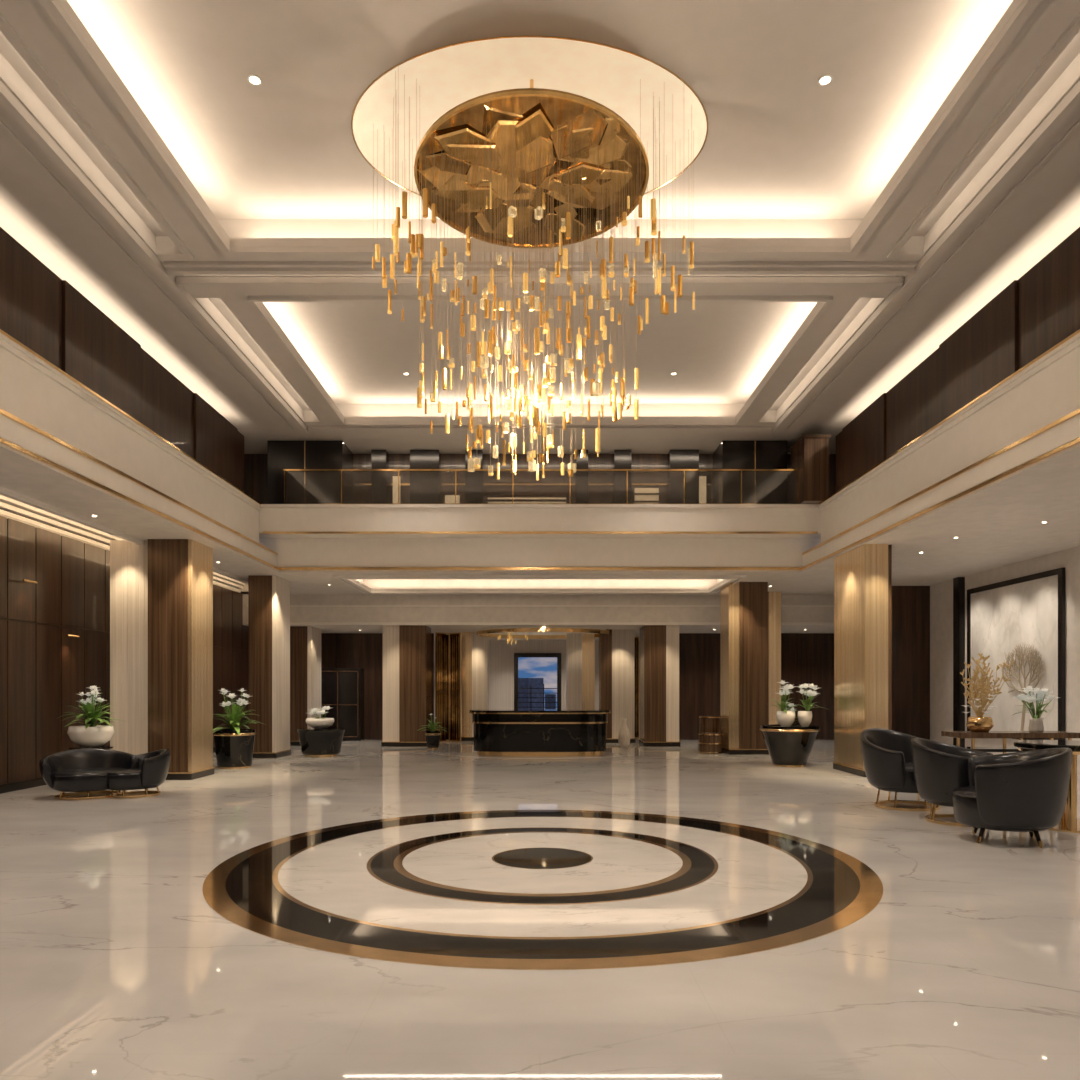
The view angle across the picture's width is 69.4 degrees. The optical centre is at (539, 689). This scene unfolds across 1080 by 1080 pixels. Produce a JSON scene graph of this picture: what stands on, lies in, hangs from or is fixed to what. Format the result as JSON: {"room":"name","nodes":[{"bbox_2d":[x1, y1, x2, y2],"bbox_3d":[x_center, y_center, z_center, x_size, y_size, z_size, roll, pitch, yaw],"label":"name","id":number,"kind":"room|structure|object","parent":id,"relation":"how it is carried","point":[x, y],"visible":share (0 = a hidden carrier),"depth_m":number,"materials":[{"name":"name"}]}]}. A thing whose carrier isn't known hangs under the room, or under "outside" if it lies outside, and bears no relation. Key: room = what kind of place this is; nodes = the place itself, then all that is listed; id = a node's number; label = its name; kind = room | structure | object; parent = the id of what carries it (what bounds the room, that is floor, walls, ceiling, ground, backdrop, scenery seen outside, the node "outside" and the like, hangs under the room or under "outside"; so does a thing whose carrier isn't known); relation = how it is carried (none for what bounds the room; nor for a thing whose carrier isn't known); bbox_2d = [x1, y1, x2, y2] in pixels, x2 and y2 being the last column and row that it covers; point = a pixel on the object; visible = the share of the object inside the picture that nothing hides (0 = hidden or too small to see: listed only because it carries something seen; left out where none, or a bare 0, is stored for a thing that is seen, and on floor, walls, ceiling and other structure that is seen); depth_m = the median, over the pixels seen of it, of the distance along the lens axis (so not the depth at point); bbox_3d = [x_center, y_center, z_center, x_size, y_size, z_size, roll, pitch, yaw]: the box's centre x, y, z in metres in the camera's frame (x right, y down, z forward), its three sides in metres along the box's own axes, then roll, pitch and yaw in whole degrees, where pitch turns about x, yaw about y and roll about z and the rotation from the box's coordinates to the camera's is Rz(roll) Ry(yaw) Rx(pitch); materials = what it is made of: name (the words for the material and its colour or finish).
{"room":"hotel lobby","nodes":[
{"label":"hotel lobby","id":0,"kind":"room"},
{"bbox_2d":[0,508,247,784],"bbox_3d":[-7.410,-0.680,11.000,0.180,4.160,28.400,0,0,0],"label":"wall","id":1,"kind":"structure","parent":0,"point":[0,508],"depth_m":12.03,"materials":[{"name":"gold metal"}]},
{"bbox_2d":[0,747,215,793],"bbox_3d":[-7.300,1.345,9.450,0.040,0.110,25.100,0,0,0],"label":"baseboard","id":2,"kind":"structure","parent":1,"relation":"attached to","point":[10,787],"depth_m":10.97,"materials":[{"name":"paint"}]},
{"bbox_2d":[0,515,247,784],"bbox_3d":[-7.308,-0.540,9.490,0.025,3.640,25.180,0,0,0],"label":"wood panels","id":3,"kind":"object","parent":1,"relation":"attached to","point":[44,672],"depth_m":11.72,"materials":[{"name":"brown wood"}]},
{"bbox_2d":[434,634,639,733],"bbox_3d":[0.150,-0.100,23.600,6.500,3.000,3.000,0,0,0],"label":"wall","id":4,"kind":"structure","parent":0,"point":[501,654],"depth_m":25.00,"materials":[{"name":"beige paint"}]},
{"bbox_2d":[514,653,560,708],"bbox_3d":[-0.075,-0.165,25.010,1.510,2.030,0.180,0,0,0],"label":"window","id":5,"kind":"structure","parent":4,"relation":"in","point":[537,676],"depth_m":25.06,"materials":[{"name":"glass"}]},
{"bbox_2d":[0,0,1079,453],"bbox_3d":[0.000,-5.600,6.900,14.000,1.200,20.200,0,0,0],"label":"ceiling","id":6,"kind":"structure","parent":0,"point":[786,158],"depth_m":8.24,"materials":[{"name":"paint"}]},
{"bbox_2d":[248,74,261,84],"bbox_3d":[-2.560,-5.473,7.000,0.122,0.010,0.122,0,0,0],"label":"recessed light","id":7,"kind":"object","parent":6,"relation":"in","point":[253,79],"visible":1,"depth_m":6.99,"materials":[{"name":"white glass"}]},
{"bbox_2d":[351,35,707,194],"bbox_3d":[-0.100,-5.691,7.760,3.508,0.438,2.460,0,0,0],"label":"ceiling medallion","id":8,"kind":"object","parent":6,"relation":"attached to","point":[448,76],"visible":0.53,"depth_m":7.60,"materials":[{"name":"beige paint"}]},
{"bbox_2d":[372,71,694,479],"bbox_3d":[-0.039,-3.987,7.571,2.868,3.826,2.250,0,0,-27],"label":"chandelier","id":9,"kind":"object","parent":8,"relation":"hanging from","point":[531,167],"visible":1,"depth_m":7.37,"materials":[{"name":"gold metal"}]},
{"bbox_2d":[0,0,1079,432],"bbox_3d":[0.000,-4.949,5.900,9.500,0.098,18.000,0,0,0],"label":"trim","id":10,"kind":"structure","parent":6,"relation":"attached to","point":[12,110],"depth_m":8.82,"materials":[{"name":"paint"}]},
{"bbox_2d":[818,74,831,84],"bbox_3d":[2.560,-5.473,7.000,0.122,0.010,0.122,0,0,0],"label":"recessed light","id":11,"kind":"object","parent":6,"relation":"in","point":[826,79],"visible":1,"depth_m":6.99,"materials":[{"name":"white glass"}]},
{"bbox_2d":[0,734,1079,1079],"bbox_3d":[0.750,1.450,11.000,16.500,0.100,28.400,0,0,0],"label":"floor","id":12,"kind":"structure","parent":0,"point":[116,963],"depth_m":3.95,"materials":[{"name":"stone"}]},
{"bbox_2d":[69,746,112,749],"bbox_3d":[-6.500,1.113,11.300,0.560,0.575,0.560,0,0,0],"label":"pedestal","id":13,"kind":"object","parent":12,"relation":"on","point":[77,747],"visible":0.21,"depth_m":11.19,"materials":[{"name":"black stone"}]},
{"bbox_2d":[56,685,126,746],"bbox_3d":[-6.441,0.379,11.291,0.856,0.890,0.901,0,0,-41],"label":"flower bowl","id":14,"kind":"object","parent":13,"relation":"on","point":[89,735],"visible":1,"depth_m":11.18,"materials":[{"name":"white ceramic"}]},
{"bbox_2d":[67,725,114,746],"bbox_3d":[-6.500,0.674,11.300,0.600,0.300,0.600,0,0,0],"label":"bowl","id":15,"kind":"object","parent":14,"relation":"attached to","point":[87,735],"depth_m":11.10,"materials":[{"name":"white ceramic"}]},
{"bbox_2d":[39,748,169,799],"bbox_3d":[-5.720,1.102,10.335,1.496,0.596,0.967,0,0,0],"label":"sofa","id":16,"kind":"object","parent":12,"relation":"on","point":[87,771],"visible":1,"depth_m":10.21,"materials":[{"name":"black leather"}]},
{"bbox_2d":[52,768,126,791],"bbox_3d":[-5.913,1.170,10.278,0.918,0.252,0.804,0,0,-40],"label":"seat cushion","id":17,"kind":"object","parent":16,"relation":"on","point":[63,779],"depth_m":9.94,"materials":[{"name":"black leather"}]},
{"bbox_2d":[107,768,160,789],"bbox_3d":[-5.393,1.172,10.339,0.708,0.247,0.581,0,0,-40],"label":"seat cushion","id":18,"kind":"object","parent":16,"relation":"on","point":[117,778],"depth_m":10.11,"materials":[{"name":"black leather"}]},
{"bbox_2d":[110,540,147,754],"bbox_3d":[-6.435,-0.525,12.602,0.640,3.650,0.715,0,0,0],"label":"column","id":19,"kind":"structure","parent":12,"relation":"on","point":[128,560],"depth_m":12.24,"materials":[{"name":"wood"}]},
{"bbox_2d":[148,539,187,771],"bbox_3d":[-5.805,-0.525,12.554,0.613,3.650,0.812,0,0,0],"label":"column","id":20,"kind":"structure","parent":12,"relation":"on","point":[167,558],"depth_m":12.15,"materials":[{"name":"brown wood"}]},
{"bbox_2d":[166,768,213,779],"bbox_3d":[-6.095,1.350,12.555,1.350,0.100,0.850,0,0,0],"label":"plinth","id":21,"kind":"object","parent":12,"relation":"on","point":[196,775],"visible":0.36,"depth_m":12.13,"materials":[{"name":"paint"}]},
{"bbox_2d":[168,767,214,773],"bbox_3d":[-6.095,1.290,12.555,1.360,0.020,0.860,0,0,0],"label":"band","id":22,"kind":"object","parent":12,"relation":"on","point":[211,767],"visible":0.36,"depth_m":12.13,"materials":[{"name":"gold metal"}]},
{"bbox_2d":[188,539,212,771],"bbox_3d":[-5.465,-0.525,12.565,0.060,3.650,0.790,0,0,0],"label":"column","id":23,"kind":"structure","parent":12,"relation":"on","point":[200,556],"depth_m":12.49,"materials":[{"name":"beige wood"}]},
{"bbox_2d":[213,688,262,768],"bbox_3d":[-5.573,0.684,14.122,1.006,1.433,1.271,0,0,0],"label":"flower planter","id":24,"kind":"object","parent":12,"relation":"on","point":[234,746],"visible":0.99,"depth_m":13.88,"materials":[{"name":"black stone"}]},
{"bbox_2d":[214,729,254,766],"bbox_3d":[-5.520,1.045,14.100,0.700,0.650,0.700,0,0,0],"label":"tub","id":25,"kind":"object","parent":24,"relation":"attached to","point":[232,749],"depth_m":13.83,"materials":[{"name":"black stone"}]},
{"bbox_2d":[248,575,271,751],"bbox_3d":[-5.740,-0.525,16.449,0.483,3.650,0.902,0,0,0],"label":"column","id":26,"kind":"structure","parent":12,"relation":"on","point":[259,586],"depth_m":16.00,"materials":[{"name":"brown wood"}]},
{"bbox_2d":[253,750,290,757],"bbox_3d":[-5.700,1.350,16.450,0.600,0.100,0.940,0,0,0],"label":"plinth","id":27,"kind":"object","parent":12,"relation":"on","point":[282,754],"visible":0.64,"depth_m":15.98,"materials":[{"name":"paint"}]},
{"bbox_2d":[272,575,289,751],"bbox_3d":[-5.455,-0.525,16.450,0.080,3.650,0.900,0,0,0],"label":"column","id":28,"kind":"structure","parent":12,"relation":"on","point":[280,586],"depth_m":16.28,"materials":[{"name":"stone"}]},
{"bbox_2d":[290,626,306,740],"bbox_3d":[-6.075,-0.150,20.049,0.453,2.900,0.902,0,0,0],"label":"column","id":29,"kind":"structure","parent":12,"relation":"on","point":[298,634],"depth_m":19.60,"materials":[{"name":"brown wood"}]},
{"bbox_2d":[307,626,320,727],"bbox_3d":[-5.795,-0.150,20.050,0.100,2.900,0.900,0,0,0],"label":"column","id":30,"kind":"structure","parent":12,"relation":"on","point":[313,633],"depth_m":19.78,"materials":[{"name":"stone"}]},
{"bbox_2d":[297,728,344,756],"bbox_3d":[-4.660,1.110,16.600,1.000,0.580,0.800,0,0,0],"label":"table","id":31,"kind":"object","parent":12,"relation":"on","point":[327,742],"visible":0.95,"depth_m":16.30,"materials":[{"name":"black stone"}]},
{"bbox_2d":[305,706,333,728],"bbox_3d":[-4.680,0.579,16.601,0.600,0.479,0.602,0,0,0],"label":"flower bowl","id":32,"kind":"object","parent":31,"relation":"on","point":[317,723],"visible":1,"depth_m":16.44,"materials":[{"name":"white ceramic"}]},
{"bbox_2d":[321,668,363,740],"bbox_3d":[-5.575,0.400,21.730,1.250,2.000,0.500,0,0,0],"label":"door","id":33,"kind":"structure","parent":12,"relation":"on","point":[342,689],"depth_m":21.50,"materials":[{"name":"paint"}]},
{"bbox_2d":[383,625,398,741],"bbox_3d":[-3.695,-0.150,19.773,0.420,2.900,0.855,0,0,0],"label":"column","id":34,"kind":"structure","parent":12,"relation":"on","point":[390,632],"depth_m":19.34,"materials":[{"name":"stone"}]},
{"bbox_2d":[381,743,426,746],"bbox_3d":[-3.360,1.350,19.750,1.120,0.100,0.940,0,0,0],"label":"plinth","id":35,"kind":"object","parent":12,"relation":"on","point":[382,744],"visible":0.57,"depth_m":19.28,"materials":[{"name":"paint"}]},
{"bbox_2d":[381,741,426,742],"bbox_3d":[-3.360,1.290,19.750,1.130,0.020,0.950,0,0,0],"label":"band","id":36,"kind":"object","parent":12,"relation":"on","point":[382,741],"visible":0.29,"depth_m":19.27,"materials":[{"name":"gold metal"}]},
{"bbox_2d":[399,625,430,741],"bbox_3d":[-3.150,-0.150,19.749,0.663,2.900,0.902,0,0,0],"label":"column","id":37,"kind":"structure","parent":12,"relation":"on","point":[414,640],"depth_m":19.30,"materials":[{"name":"brown wood"}]},
{"bbox_2d":[417,713,446,748],"bbox_3d":[-2.547,0.979,18.668,0.738,0.842,0.592,0,0,0],"label":"flower planter","id":38,"kind":"object","parent":12,"relation":"on","point":[432,737],"visible":1,"depth_m":18.48,"materials":[{"name":"black stone"}]},
{"bbox_2d":[425,731,440,747],"bbox_3d":[-2.550,1.175,18.600,0.360,0.390,0.360,0,0,0],"label":"tub","id":39,"kind":"object","parent":38,"relation":"attached to","point":[432,737],"depth_m":18.46,"materials":[{"name":"black stone"}]},
{"bbox_2d":[435,632,460,741],"bbox_3d":[-2.455,-0.075,21.015,0.696,2.942,0.309,0,0,0],"label":"screen","id":40,"kind":"object","parent":12,"relation":"on","point":[447,645],"visible":0.93,"depth_m":21.04,"materials":[{"name":"brown metal"}]},
{"bbox_2d":[462,632,471,735],"bbox_3d":[-2.015,-0.150,21.848,0.280,2.900,0.705,0,0,0],"label":"column","id":41,"kind":"structure","parent":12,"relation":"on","point":[466,636],"depth_m":21.50,"materials":[{"name":"beige metal"}]},
{"bbox_2d":[461,737,473,740],"bbox_3d":[-1.800,1.350,21.825,0.740,0.100,0.790,0,0,0],"label":"plinth","id":42,"kind":"object","parent":12,"relation":"on","point":[462,738],"visible":0.29,"depth_m":21.43,"materials":[{"name":"paint"}]},
{"bbox_2d":[472,632,488,736],"bbox_3d":[-1.660,-0.150,21.823,0.430,2.900,0.755,0,0,0],"label":"column","id":43,"kind":"structure","parent":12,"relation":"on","point":[480,645],"depth_m":21.44,"materials":[{"name":"stone"}]},
{"bbox_2d":[455,709,624,757],"bbox_3d":[0.000,0.915,16.900,3.700,0.970,1.900,0,0,0],"label":"reception desk","id":44,"kind":"object","parent":12,"relation":"on","point":[498,733],"visible":1,"depth_m":16.36,"materials":[{"name":"black stone"}]},
{"bbox_2d":[470,709,609,712],"bbox_3d":[0.000,0.453,16.805,3.040,0.045,1.090,0,0,0],"label":"countertop","id":45,"kind":"structure","parent":44,"relation":"on","point":[475,710],"depth_m":16.36,"materials":[{"name":"black stone"}]},
{"bbox_2d":[202,810,882,969],"bbox_3d":[0.020,1.399,6.500,5.199,0.003,5.199,0,0,-19],"label":"medallion","id":46,"kind":"object","parent":12,"relation":"on","point":[497,889],"visible":1,"depth_m":5.43,"materials":[{"name":"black stone"}]},
{"bbox_2d":[566,633,581,708],"bbox_3d":[0.950,-0.150,21.823,0.410,2.900,0.755,0,0,0],"label":"wall panel","id":47,"kind":"object","parent":12,"relation":"on","point":[573,640],"visible":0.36,"depth_m":21.44,"materials":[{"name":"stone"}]},
{"bbox_2d":[582,633,594,708],"bbox_3d":[1.330,-0.150,21.848,0.350,2.900,0.705,0,0,0],"label":"wall panel","id":48,"kind":"object","parent":12,"relation":"on","point":[588,639],"visible":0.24,"depth_m":21.50,"materials":[{"name":"brown wood"}]},
{"bbox_2d":[599,629,611,737],"bbox_3d":[1.750,-0.150,20.899,0.303,2.900,0.602,0,0,0],"label":"column","id":49,"kind":"structure","parent":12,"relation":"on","point":[605,641],"depth_m":20.60,"materials":[{"name":"brown wood"}]},
{"bbox_2d":[606,739,635,742],"bbox_3d":[2.050,1.350,20.900,0.940,0.100,0.640,0,0,0],"label":"plinth","id":50,"kind":"object","parent":12,"relation":"on","point":[607,740],"visible":0.5,"depth_m":20.58,"materials":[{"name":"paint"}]},
{"bbox_2d":[612,630,634,737],"bbox_3d":[2.205,-0.150,20.922,0.600,2.900,0.555,0,0,0],"label":"column","id":51,"kind":"structure","parent":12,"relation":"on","point":[623,641],"depth_m":20.65,"materials":[{"name":"stone"}]},
{"bbox_2d":[618,719,629,747],"bbox_3d":[2.050,1.050,19.000,0.300,0.700,0.300,0,0,0],"label":"floor vase","id":52,"kind":"object","parent":12,"relation":"on","point":[624,735],"visible":1,"depth_m":18.91,"materials":[{"name":"ceramic"}]},
{"bbox_2d":[635,637,638,737],"bbox_3d":[2.525,-0.075,22.715,0.696,2.942,0.309,0,0,0],"label":"glass screen","id":53,"kind":"object","parent":12,"relation":"on","point":[636,638],"visible":0.19,"depth_m":22.63,"materials":[{"name":"brown glass"}]},
{"bbox_2d":[640,625,665,741],"bbox_3d":[2.850,-0.150,19.749,0.543,2.900,0.902,0,0,0],"label":"column","id":54,"kind":"structure","parent":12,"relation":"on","point":[652,637],"depth_m":19.30,"materials":[{"name":"brown wood"}]},
{"bbox_2d":[639,741,679,746],"bbox_3d":[3.015,1.350,19.750,0.910,0.100,0.940,0,0,0],"label":"plinth","id":55,"kind":"object","parent":12,"relation":"on","point":[640,742],"visible":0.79,"depth_m":19.28,"materials":[{"name":"paint"}]},
{"bbox_2d":[666,625,678,741],"bbox_3d":[3.290,-0.150,19.773,0.330,2.900,0.855,0,0,0],"label":"column","id":56,"kind":"structure","parent":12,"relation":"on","point":[672,632],"depth_m":19.34,"materials":[{"name":"stone"}]},
{"bbox_2d":[698,732,722,753],"bbox_3d":[3.780,1.175,17.300,0.536,0.450,0.536,0,0,0],"label":"drum side table","id":57,"kind":"object","parent":12,"relation":"on","point":[708,742],"visible":1,"depth_m":17.08,"materials":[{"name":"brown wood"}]},
{"bbox_2d":[699,716,719,732],"bbox_3d":[3.950,1.000,18.100,0.516,0.800,0.516,0,0,0],"label":"drum side table","id":58,"kind":"object","parent":57,"relation":"on","point":[706,723],"visible":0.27,"depth_m":17.88,"materials":[{"name":"brown wood"}]},
{"bbox_2d":[720,582,738,748],"bbox_3d":[4.230,-0.525,17.398,0.230,3.650,0.805,0,0,0],"label":"column","id":59,"kind":"structure","parent":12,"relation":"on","point":[729,594],"depth_m":17.00,"materials":[{"name":"beige wood"}]},
{"bbox_2d":[722,747,767,749],"bbox_3d":[4.535,1.290,17.375,0.880,0.020,0.900,0,0,0],"label":"band","id":60,"kind":"object","parent":12,"relation":"on","point":[722,747],"visible":0.29,"depth_m":16.93,"materials":[{"name":"gold metal"}]},
{"bbox_2d":[722,748,768,754],"bbox_3d":[4.535,1.350,17.375,0.870,0.100,0.890,0,0,0],"label":"plinth","id":61,"kind":"object","parent":12,"relation":"on","point":[730,752],"visible":0.57,"depth_m":16.93,"materials":[{"name":"paint"}]},
{"bbox_2d":[739,582,767,748],"bbox_3d":[4.650,-0.525,17.374,0.603,3.650,0.852,0,0,0],"label":"column","id":62,"kind":"structure","parent":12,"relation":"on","point":[753,596],"depth_m":16.95,"materials":[{"name":"brown wood"}]},
{"bbox_2d":[768,591,768,724],"bbox_3d":[5.250,-0.525,18.849,0.403,3.650,0.501,0,0,0],"label":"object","id":63,"kind":"object","parent":12,"relation":"on","point":[768,591],"visible":0.03,"depth_m":18.60,"materials":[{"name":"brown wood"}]},
{"bbox_2d":[769,592,780,724],"bbox_3d":[5.605,-0.525,18.858,0.300,3.650,0.485,0,0,0],"label":"column","id":64,"kind":"structure","parent":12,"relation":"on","point":[774,597],"depth_m":18.62,"materials":[{"name":"beige stone"}]},
{"bbox_2d":[760,724,818,765],"bbox_3d":[4.620,1.015,14.450,1.040,0.710,1.040,0,0,0],"label":"tub","id":65,"kind":"object","parent":12,"relation":"on","point":[787,744],"depth_m":14.12,"materials":[{"name":"black stone"}]},
{"bbox_2d":[760,702,819,766],"bbox_3d":[4.620,0.809,14.450,1.064,1.182,1.064,0,0,0],"label":"flower planter","id":66,"kind":"object","parent":12,"relation":"on","point":[788,744],"visible":0.89,"depth_m":14.13,"materials":[{"name":"black stone"}]},
{"bbox_2d":[767,680,796,713],"bbox_3d":[4.455,0.123,14.222,0.504,0.616,0.584,0,0,-29],"label":"lilies","id":67,"kind":"object","parent":66,"relation":"in","point":[787,687],"visible":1,"depth_m":14.20,"materials":[{"name":"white plant"}]},
{"bbox_2d":[796,683,828,710],"bbox_3d":[4.948,0.155,14.295,0.612,0.553,0.559,0,0,-27],"label":"lilies","id":68,"kind":"object","parent":66,"relation":"in","point":[807,703],"visible":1,"depth_m":14.17,"materials":[{"name":"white plant"}]},
{"bbox_2d":[833,762,864,770],"bbox_3d":[5.455,1.290,13.200,0.500,0.020,1.350,0,0,0],"label":"band","id":69,"kind":"object","parent":12,"relation":"on","point":[833,762],"visible":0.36,"depth_m":13.12,"materials":[{"name":"gold metal"}]},
{"bbox_2d":[833,763,865,776],"bbox_3d":[5.455,1.350,13.200,0.490,0.100,1.340,0,0,0],"label":"plinth","id":70,"kind":"object","parent":12,"relation":"on","point":[835,766],"visible":0.43,"depth_m":13.13,"materials":[{"name":"paint"}]},
{"bbox_2d":[834,544,887,768],"bbox_3d":[5.415,-0.525,13.197,0.380,3.650,1.305,0,0,0],"label":"column","id":71,"kind":"structure","parent":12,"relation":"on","point":[860,573],"depth_m":12.79,"materials":[{"name":"beige metal"}]},
{"bbox_2d":[888,545,891,729],"bbox_3d":[5.645,-0.525,13.225,0.073,3.650,1.250,0,0,0],"label":"column","id":72,"kind":"structure","parent":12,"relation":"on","point":[889,546],"depth_m":12.60,"materials":[{"name":"brown wood"}]},
{"bbox_2d":[860,728,940,810],"bbox_3d":[4.385,0.938,9.377,1.101,0.923,0.935,0,0,-28],"label":"lounge chair","id":73,"kind":"object","parent":12,"relation":"on","point":[886,754],"visible":0.73,"depth_m":9.16,"materials":[{"name":"black leather"}]},
{"bbox_2d":[874,763,917,792],"bbox_3d":[4.414,1.038,9.323,0.853,0.305,0.813,0,0,-28],"label":"seat cushion","id":74,"kind":"object","parent":73,"relation":"on","point":[903,780],"depth_m":8.97,"materials":[{"name":"black leather"}]},
{"bbox_2d":[910,738,992,826],"bbox_3d":[4.439,0.963,8.318,0.878,0.874,0.955,0,0,40],"label":"lounge chair","id":75,"kind":"object","parent":12,"relation":"on","point":[939,768],"visible":0.71,"depth_m":8.11,"materials":[{"name":"black leather"}]},
{"bbox_2d":[926,800,952,806],"bbox_3d":[4.483,1.067,8.281,0.762,0.285,0.741,0,0,40],"label":"seat cushion","id":76,"kind":"object","parent":75,"relation":"on","point":[949,803],"depth_m":8.10,"materials":[{"name":"black leather"}]},
{"bbox_2d":[941,731,1079,753],"bbox_3d":[6.175,0.975,10.250,1.550,0.850,0.500,0,0,0],"label":"console table","id":77,"kind":"object","parent":12,"relation":"on","point":[956,734],"visible":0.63,"depth_m":10.05,"materials":[{"name":"brown wood"}]},
{"bbox_2d":[960,653,1013,731],"bbox_3d":[5.792,0.031,10.201,0.466,1.036,0.590,0,0,-21],"label":"branch arrangement","id":78,"kind":"object","parent":77,"relation":"on","point":[979,723],"visible":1,"depth_m":10.18,"materials":[{"name":"gold metal"}]},
{"bbox_2d":[963,747,1022,751],"bbox_3d":[6.230,0.780,10.250,1.340,0.040,0.400,0,0,0],"label":"shelf","id":79,"kind":"object","parent":77,"relation":"attached to","point":[984,749],"depth_m":10.05,"materials":[{"name":"stone"}]},
{"bbox_2d":[1013,686,1058,731],"bbox_3d":[6.509,0.246,10.228,0.549,0.607,0.535,0,0,25],"label":"lily arrangement","id":80,"kind":"object","parent":77,"relation":"on","point":[1036,723],"visible":1,"depth_m":10.20,"materials":[{"name":"white plant"}]},
{"bbox_2d":[952,748,1072,847],"bbox_3d":[4.369,0.966,7.247,0.954,0.879,1.080,0,0,25],"label":"lounge chair","id":81,"kind":"object","parent":12,"relation":"on","point":[1025,791],"visible":1,"depth_m":6.85,"materials":[{"name":"black leather"}]},
{"bbox_2d":[952,786,1051,831],"bbox_3d":[4.313,1.093,7.273,0.830,0.335,0.837,0,0,25],"label":"seat cushion","id":82,"kind":"object","parent":81,"relation":"on","point":[970,808],"depth_m":6.97,"materials":[{"name":"black leather"}]},
{"bbox_2d":[1014,740,1079,832],"bbox_3d":[5.420,0.970,8.000,0.960,0.860,0.960,0,0,0],"label":"table","id":83,"kind":"object","parent":12,"relation":"on","point":[1069,822],"visible":0.59,"depth_m":7.69,"materials":[{"name":"black stone"}]},
{"bbox_2d":[0,333,1079,567],"bbox_3d":[0.000,-3.005,6.900,14.000,1.110,20.200,0,0,0],"label":"balcony slab","id":84,"kind":"object","parent":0,"point":[32,390],"visible":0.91,"depth_m":13.14,"materials":[{"name":"paint"}]},
{"bbox_2d":[0,227,243,491],"bbox_3d":[-5.570,-4.157,5.800,0.140,1.185,17.600,0,0,0],"label":"panels","id":85,"kind":"object","parent":84,"relation":"on","point":[39,309],"visible":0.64,"depth_m":9.87,"materials":[{"name":"brown wood"}]},
{"bbox_2d":[267,441,786,503],"bbox_3d":[-0.250,-4.277,16.045,10.400,1.425,0.890,0,0,0],"label":"wall","id":86,"kind":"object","parent":84,"relation":"on","point":[281,455],"visible":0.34,"depth_m":15.60,"materials":[{"name":"paint"}]},
{"bbox_2d":[0,329,1079,569],"bbox_3d":[0.000,-2.971,6.150,10.690,1.182,18.700,0,0,0],"label":"trim","id":87,"kind":"structure","parent":84,"relation":"attached to","point":[2,412],"depth_m":12.62,"materials":[{"name":"gold metal"}]},
{"bbox_2d":[283,469,798,503],"bbox_3d":[0.020,-3.906,15.037,9.940,0.688,0.055,0,0,0],"label":"glass balustrade","id":88,"kind":"object","parent":84,"relation":"on","point":[301,486],"visible":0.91,"depth_m":15.03,"materials":[{"name":"clear glass"}]},
{"bbox_2d":[788,435,830,503],"bbox_3d":[5.205,-4.183,15.100,0.530,1.235,0.880,0,0,0],"label":"pier","id":89,"kind":"object","parent":84,"relation":"on","point":[809,453],"visible":0.86,"depth_m":14.70,"materials":[{"name":"brown wood"}]},
{"bbox_2d":[836,227,1079,491],"bbox_3d":[5.570,-4.157,5.800,0.140,1.185,17.600,0,0,0],"label":"panels","id":90,"kind":"object","parent":84,"relation":"on","point":[1040,309],"visible":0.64,"depth_m":9.87,"materials":[{"name":"brown wood"}]},
{"bbox_2d":[0,443,1079,639],"bbox_3d":[0.750,-2.180,11.000,16.500,1.160,28.400,0,0,0],"label":"ceiling","id":91,"kind":"structure","parent":0,"point":[998,524],"depth_m":15.50,"materials":[{"name":"beige paint"}]},
{"bbox_2d":[476,627,609,644],"bbox_3d":[0.100,-1.401,20.900,3.600,0.377,2.700,0,0,0],"label":"pendant","id":92,"kind":"object","parent":91,"relation":"hanging from","point":[527,633],"visible":0.91,"depth_m":20.37,"materials":[{"name":"gold metal"}]},
{"bbox_2d":[244,454,835,503],"bbox_3d":[0.000,-4.280,16.550,14.000,1.430,0.100,0,0,0],"label":"wall","id":93,"kind":"structure","parent":0,"point":[255,465],"depth_m":16.50,"materials":[{"name":"brown wood"}]},
{"bbox_2d":[321,586,929,739],"bbox_3d":[0.750,-0.475,19.850,16.100,3.750,4.500,0,0,0],"label":"wall","id":94,"kind":"structure","parent":0,"point":[808,658],"depth_m":22.00,"materials":[{"name":"brown wood"}]},
{"bbox_2d":[0,486,833,624],"bbox_3d":[0.740,-2.147,8.049,16.120,1.095,22.298,0,0,0],"label":"trim","id":95,"kind":"structure","parent":94,"relation":"attached to","point":[11,501],"depth_m":16.12,"materials":[{"name":"beige paint"}]},
{"bbox_2d":[930,546,1079,775],"bbox_3d":[8.900,-0.475,11.000,0.200,3.750,28.400,0,0,0],"label":"wall","id":96,"kind":"structure","parent":0,"point":[941,594],"depth_m":15.58,"materials":[{"name":"beige paint"}]},
{"bbox_2d":[953,577,964,746],"bbox_3d":[8.729,-0.470,16.250,0.138,3.740,0.200,0,0,0],"label":"pilaster","id":97,"kind":"object","parent":96,"relation":"attached to","point":[958,582],"visible":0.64,"depth_m":16.15,"materials":[{"name":"paint"}]},
{"bbox_2d":[967,567,1064,739],"bbox_3d":[8.729,-0.575,14.500,0.123,2.950,2.900,0,0,0],"label":"framed wall art","id":98,"kind":"object","parent":96,"relation":"attached to","point":[1021,620],"visible":0.93,"depth_m":14.17,"materials":[{"name":"paint"}]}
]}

